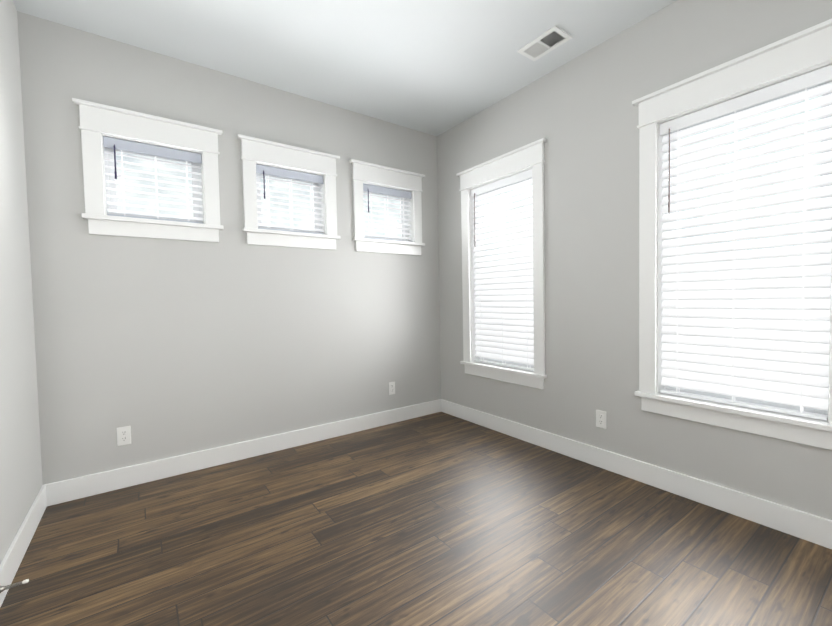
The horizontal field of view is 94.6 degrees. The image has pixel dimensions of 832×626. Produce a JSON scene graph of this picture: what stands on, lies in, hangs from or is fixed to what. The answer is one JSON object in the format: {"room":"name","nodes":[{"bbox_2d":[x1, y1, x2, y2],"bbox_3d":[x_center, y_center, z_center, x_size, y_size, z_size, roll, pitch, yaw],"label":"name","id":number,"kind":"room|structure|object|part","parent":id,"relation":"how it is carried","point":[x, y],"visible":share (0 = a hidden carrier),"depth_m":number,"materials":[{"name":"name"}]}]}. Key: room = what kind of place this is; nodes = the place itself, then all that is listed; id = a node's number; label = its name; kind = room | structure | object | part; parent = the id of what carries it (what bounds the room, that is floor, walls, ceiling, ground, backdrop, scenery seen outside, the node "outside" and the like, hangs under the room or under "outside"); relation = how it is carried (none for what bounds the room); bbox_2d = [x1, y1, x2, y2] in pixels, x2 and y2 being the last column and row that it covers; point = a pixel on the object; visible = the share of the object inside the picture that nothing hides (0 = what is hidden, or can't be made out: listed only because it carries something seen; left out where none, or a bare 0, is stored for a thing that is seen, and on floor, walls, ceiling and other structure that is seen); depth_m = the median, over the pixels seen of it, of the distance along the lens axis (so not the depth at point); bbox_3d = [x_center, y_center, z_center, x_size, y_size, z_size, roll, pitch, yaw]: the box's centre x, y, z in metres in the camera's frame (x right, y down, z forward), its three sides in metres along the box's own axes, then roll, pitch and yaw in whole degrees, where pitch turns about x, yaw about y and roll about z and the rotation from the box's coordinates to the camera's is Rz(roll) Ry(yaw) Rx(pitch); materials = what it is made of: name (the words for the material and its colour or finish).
{"room":"empty bedroom","nodes":[
{"label":"empty bedroom","id":0,"kind":"room"},
{"bbox_2d":[0,0,42,563],"bbox_3d":[-1.190,-0.239,0.695,0.140,2.740,3.440,-3,2,-36],"label":"wall","id":1,"kind":"structure","parent":0,"point":[21,483],"depth_m":1.85,"materials":[{"name":"grey paint"}]},
{"bbox_2d":[0,579,28,592],"bbox_3d":[-1.535,1.040,1.466,0.080,0.025,0.025,-3,2,-36],"label":"door stop","id":2,"kind":"object","parent":1,"relation":"attached to","point":[2,588],"visible":1,"depth_m":1.46,"materials":[{"name":"silver metal"}]},
{"bbox_2d":[0,485,46,606],"bbox_3d":[-1.139,1.063,0.836,0.015,0.126,3.285,-3,2,-36],"label":"baseboard","id":3,"kind":"structure","parent":1,"relation":"attached to","point":[13,556],"depth_m":1.72,"materials":[{"name":"white wood"}]},
{"bbox_2d":[17,11,440,484],"bbox_3d":[-0.995,-0.324,3.041,3.204,2.740,0.140,-3,2,-36],"label":"wall","id":4,"kind":"structure","parent":0,"point":[165,348],"depth_m":2.62,"materials":[{"name":"grey paint"}]},
{"bbox_2d":[116,426,130,445],"bbox_3d":[-1.814,0.763,2.382,0.070,0.115,0.008,-3,2,-36],"label":"electrical outlet","id":5,"kind":"object","parent":4,"relation":"attached to","point":[123,435],"visible":1,"depth_m":2.38,"materials":[{"name":"white plastic"}]},
{"bbox_2d":[72,98,223,241],"bbox_3d":[-1.689,-0.861,2.496,0.775,0.764,0.183,-3,2,-36],"label":"window","id":6,"kind":"structure","parent":4,"relation":"in","point":[97,120],"depth_m":2.43,"materials":[{"name":"white wood"}]},
{"bbox_2d":[114,144,116,178],"bbox_3d":[-1.837,-0.926,2.343,0.012,0.214,0.018,-3,2,-36],"label":"blind wand","id":7,"kind":"object","parent":6,"relation":"hanging from","point":[115,172],"visible":1,"depth_m":2.34,"materials":[{"name":"black plastic"}]},
{"bbox_2d":[121,150,124,215],"bbox_3d":[-1.814,-0.808,2.376,0.004,0.405,0.002,-3,2,-36],"label":"ladder","id":8,"kind":"object","parent":6,"relation":"hanging from","point":[121,150],"depth_m":2.38,"materials":[{"name":"white fabric"}]},
{"bbox_2d":[101,134,204,223],"bbox_3d":[-1.688,-0.832,2.497,0.565,0.530,0.085,-3,2,-36],"label":"liner","id":9,"kind":"object","parent":6,"relation":"attached to","point":[181,149],"visible":0.23,"depth_m":2.45,"materials":[{"name":"white wood"}]},
{"bbox_3d":[-1.686,-0.835,2.493,0.521,0.478,0.059,-3,2,-36],"label":"window blind rails","id":10,"kind":"part","parent":6,"relation":"part of","materials":[{"name":"white plastic"}]},
{"bbox_3d":[-1.728,-0.834,2.551,0.565,0.530,0.050,-3,2,-36],"label":"window sash","id":11,"kind":"part","parent":6,"relation":"part of","materials":[{"name":"white plastic"}]},
{"bbox_3d":[-1.728,-0.834,2.551,0.489,0.454,0.004,-3,2,-36],"label":"glass","id":12,"kind":"part","parent":6,"relation":"part of","materials":[{"name":"glass"}]},
{"bbox_2d":[155,156,158,217],"bbox_3d":[-1.673,-0.814,2.477,0.004,0.405,0.002,-3,2,-36],"label":"ladder","id":13,"kind":"object","parent":6,"relation":"hanging from","point":[156,186],"depth_m":2.48,"materials":[{"name":"white fabric"}]},
{"bbox_2d":[186,161,188,220],"bbox_3d":[-1.533,-0.821,2.578,0.004,0.405,0.002,-3,2,-36],"label":"ladder","id":14,"kind":"object","parent":6,"relation":"hanging from","point":[186,161],"depth_m":2.58,"materials":[{"name":"white fabric"}]},
{"bbox_2d":[42,399,440,505],"bbox_3d":[-0.924,0.983,3.024,2.924,0.126,0.015,-3,2,-36],"label":"baseboard","id":15,"kind":"structure","parent":4,"relation":"attached to","point":[63,491],"depth_m":2.68,"materials":[{"name":"white wood"}]},
{"bbox_2d":[237,134,339,249],"bbox_3d":[-0.981,-0.893,3.006,0.775,0.764,0.183,-3,2,-36],"label":"window","id":16,"kind":"structure","parent":4,"relation":"in","point":[254,150],"depth_m":2.95,"materials":[{"name":"white wood"}]},
{"bbox_2d":[263,170,265,198],"bbox_3d":[-1.130,-0.958,2.853,0.012,0.214,0.018,-3,2,-36],"label":"blind wand","id":17,"kind":"object","parent":16,"relation":"hanging from","point":[264,184],"visible":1,"depth_m":2.85,"materials":[{"name":"black plastic"}]},
{"bbox_2d":[266,176,269,226],"bbox_3d":[-1.106,-0.840,2.886,0.004,0.405,0.002,-3,2,-36],"label":"ladder","id":18,"kind":"object","parent":16,"relation":"hanging from","point":[266,176],"depth_m":2.89,"materials":[{"name":"white fabric"}]},
{"bbox_3d":[-1.020,-0.865,3.061,0.489,0.454,0.004,-3,2,-36],"label":"glass","id":19,"kind":"part","parent":16,"relation":"part of","materials":[{"name":"glass"}]},
{"bbox_3d":[-1.020,-0.865,3.061,0.565,0.530,0.050,-3,2,-36],"label":"window sash","id":20,"kind":"part","parent":16,"relation":"part of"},
{"bbox_3d":[-0.978,-0.867,3.003,0.521,0.478,0.059,-3,2,-36],"label":"window blind rails","id":21,"kind":"part","parent":16,"relation":"part of","materials":[{"name":"white plastic"}]},
{"bbox_2d":[256,162,325,234],"bbox_3d":[-0.980,-0.864,3.006,0.565,0.530,0.085,-3,2,-36],"label":"liner","id":22,"kind":"object","parent":16,"relation":"attached to","point":[323,207],"visible":0.25,"depth_m":3.13,"materials":[{"name":"white wood"}]},
{"bbox_2d":[289,179,292,229],"bbox_3d":[-0.965,-0.846,2.987,0.004,0.405,0.002,-3,2,-36],"label":"ladder","id":23,"kind":"object","parent":16,"relation":"hanging from","point":[291,179],"depth_m":2.99,"materials":[{"name":"white fabric"}]},
{"bbox_2d":[349,159,424,254],"bbox_3d":[-0.271,-0.924,3.518,0.775,0.764,0.183,-3,2,-36],"label":"window","id":24,"kind":"structure","parent":4,"relation":"in","point":[367,172],"depth_m":3.47,"materials":[{"name":"white wood"}]},
{"bbox_3d":[-0.309,-0.896,3.573,0.489,0.454,0.004,-3,2,-36],"label":"glass","id":25,"kind":"part","parent":24,"relation":"part of","materials":[{"name":"glass"}]},
{"bbox_3d":[-0.309,-0.896,3.573,0.565,0.530,0.050,-3,2,-36],"label":"window sash","id":26,"kind":"part","parent":24,"relation":"part of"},
{"bbox_2d":[368,195,403,239],"bbox_3d":[-0.269,-0.878,3.518,0.351,0.405,0.050,-3,2,-36],"label":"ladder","id":27,"kind":"object","parent":24,"relation":"hanging from","point":[385,218],"visible":0.58,"depth_m":3.50,"materials":[{"name":"white fabric"}]},
{"bbox_3d":[-0.268,-0.898,3.515,0.521,0.478,0.059,-3,2,-36],"label":"window blind rails","id":28,"kind":"part","parent":24,"relation":"part of","materials":[{"name":"white plastic"}]},
{"bbox_2d":[363,182,413,241],"bbox_3d":[-0.270,-0.895,3.518,0.565,0.530,0.085,-3,2,-36],"label":"liner","id":29,"kind":"object","parent":24,"relation":"attached to","point":[411,236],"visible":0.17,"depth_m":3.65,"materials":[{"name":"white"}]},
{"bbox_2d":[388,382,394,394],"bbox_3d":[-0.222,0.693,3.529,0.070,0.115,0.008,-3,2,-36],"label":"electrical outlet","id":30,"kind":"object","parent":4,"relation":"attached to","point":[391,386],"visible":1,"depth_m":3.52,"materials":[{"name":"white plastic"}]},
{"bbox_2d":[13,0,676,135],"bbox_3d":[-0.016,-1.694,1.598,3.204,0.060,3.580,-3,2,-36],"label":"ceiling","id":31,"kind":"structure","parent":0,"point":[435,67],"depth_m":2.36,"materials":[{"name":"white paint"}]},
{"bbox_2d":[517,25,572,60],"bbox_3d":[0.813,-1.703,2.436,0.180,0.011,0.285,-3,2,-36],"label":"ceiling vent","id":32,"kind":"object","parent":31,"relation":"in","point":[546,42],"visible":1,"depth_m":2.42,"materials":[{"name":"white metal"}]},
{"bbox_2d":[0,412,831,625],"bbox_3d":[0.038,1.104,1.695,3.204,0.060,3.580,-3,2,-36],"label":"floor","id":33,"kind":"structure","parent":0,"point":[440,519],"depth_m":1.74,"materials":[{"name":"laminate"}]},
{"bbox_2d":[437,0,831,519],"bbox_3d":[1.294,-0.349,2.484,0.140,2.740,3.440,-3,2,-36],"label":"wall","id":34,"kind":"structure","parent":0,"point":[580,113],"depth_m":2.47,"materials":[{"name":"grey paint"}]},
{"bbox_2d":[456,138,546,388],"bbox_3d":[0.732,-0.354,3.219,0.183,1.836,0.935,-3,2,-36],"label":"window","id":35,"kind":"structure","parent":34,"relation":"in","point":[522,321],"depth_m":3.16,"materials":[{"name":"white wood"}]},
{"bbox_2d":[474,193,475,246],"bbox_3d":[0.525,-0.831,3.415,0.018,0.484,0.012,-3,2,-36],"label":"blind wand","id":36,"kind":"object","parent":35,"relation":"hanging from","point":[474,223],"visible":1,"depth_m":3.41,"materials":[{"name":"grey plastic"}]},
{"bbox_2d":[469,167,533,372],"bbox_3d":[0.732,-0.325,3.220,0.085,1.602,0.725,-3,2,-36],"label":"liner","id":37,"kind":"object","parent":35,"relation":"attached to","point":[472,281],"visible":0.19,"depth_m":3.48,"materials":[{"name":"white wood"}]},
{"bbox_2d":[501,223,502,354],"bbox_3d":[0.719,-0.307,3.211,0.002,1.477,0.004,-3,2,-36],"label":"ladder","id":38,"kind":"object","parent":35,"relation":"hanging from","point":[501,266],"depth_m":3.21,"materials":[{"name":"white"}]},
{"bbox_3d":[0.729,-0.328,3.217,0.059,1.550,0.681,-3,2,-36],"label":"window blind rails","id":39,"kind":"part","parent":35,"relation":"part of","materials":[{"name":"white plastic"}]},
{"bbox_3d":[0.787,-0.327,3.259,0.050,1.602,0.725,-3,2,-36],"label":"window sash","id":40,"kind":"part","parent":35,"relation":"part of","materials":[{"name":"white plastic"}]},
{"bbox_3d":[0.787,-0.327,3.259,0.004,1.526,0.649,-3,2,-36],"label":"glass","id":41,"kind":"part","parent":35,"relation":"part of","materials":[{"name":"glass"}]},
{"bbox_2d":[596,410,605,428],"bbox_3d":[1.219,0.700,2.527,0.008,0.115,0.070,-3,2,-36],"label":"electrical outlet","id":42,"kind":"object","parent":34,"relation":"attached to","point":[600,419],"visible":1,"depth_m":2.52,"materials":[{"name":"white plastic"}]},
{"bbox_2d":[441,399,831,548],"bbox_3d":[1.220,0.959,2.535,0.015,0.126,3.285,-3,2,-36],"label":"baseboard","id":43,"kind":"structure","parent":34,"relation":"attached to","point":[812,528],"depth_m":2.18,"materials":[{"name":"white wood"}]},
{"bbox_2d":[632,19,831,449],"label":"window","id":44,"kind":"structure","parent":34,"relation":"in","point":[767,340],"depth_m":1.92,"materials":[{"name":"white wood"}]},
{"bbox_2d":[668,128,669,213],"bbox_3d":[1.429,-0.804,2.162,0.018,0.484,0.012,-3,2,-36],"label":"blind wand","id":45,"kind":"object","parent":44,"relation":"hanging from","point":[669,178],"visible":0.98,"depth_m":2.16,"materials":[{"name":"grey plastic"}]},
{"bbox_2d":[676,130,680,391],"bbox_3d":[1.474,-0.285,2.163,0.002,1.477,0.004,-3,2,-36],"label":"ladder","id":46,"kind":"object","parent":44,"relation":"hanging from","point":[677,130],"depth_m":2.16,"materials":[{"name":"white fabric"}]},
{"bbox_2d":[656,61,831,422],"bbox_3d":[1.635,-0.298,1.967,0.085,1.602,0.725,-3,2,-36],"label":"liner","id":47,"kind":"object","parent":44,"relation":"attached to","point":[659,241],"visible":0.41,"depth_m":2.21,"materials":[{"name":"white"}]},
{"bbox_3d":[1.632,-0.301,1.964,0.059,1.550,0.681,-3,2,-36],"label":"window blind rails","id":48,"kind":"part","parent":44,"relation":"part of","materials":[{"name":"white plastic"}]},
{"bbox_3d":[1.690,-0.301,2.006,0.050,1.602,0.725,-3,2,-36],"label":"window sash","id":49,"kind":"part","parent":44,"relation":"part of","materials":[{"name":"white plastic"}]},
{"bbox_3d":[1.690,-0.301,2.006,0.004,1.526,0.649,-3,2,-36],"label":"glass","id":50,"kind":"part","parent":44,"relation":"part of","materials":[{"name":"glass"}]},
{"label":"outside","id":51,"kind":"structure","parent":0,"visible":0},
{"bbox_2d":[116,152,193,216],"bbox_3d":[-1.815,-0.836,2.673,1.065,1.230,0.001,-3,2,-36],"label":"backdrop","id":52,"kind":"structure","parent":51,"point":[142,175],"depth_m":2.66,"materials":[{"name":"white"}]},
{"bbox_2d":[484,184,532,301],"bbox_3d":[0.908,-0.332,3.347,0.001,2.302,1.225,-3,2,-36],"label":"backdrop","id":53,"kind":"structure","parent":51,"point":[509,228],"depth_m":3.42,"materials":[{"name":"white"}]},
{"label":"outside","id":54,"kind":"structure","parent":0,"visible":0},
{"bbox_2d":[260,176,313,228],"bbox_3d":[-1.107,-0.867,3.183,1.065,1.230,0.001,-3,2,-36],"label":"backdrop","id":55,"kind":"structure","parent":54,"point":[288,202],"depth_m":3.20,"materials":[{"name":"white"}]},
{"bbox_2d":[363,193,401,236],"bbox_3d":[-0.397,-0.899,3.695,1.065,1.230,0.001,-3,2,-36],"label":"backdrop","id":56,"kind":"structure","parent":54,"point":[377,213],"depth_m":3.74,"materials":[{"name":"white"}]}
]}

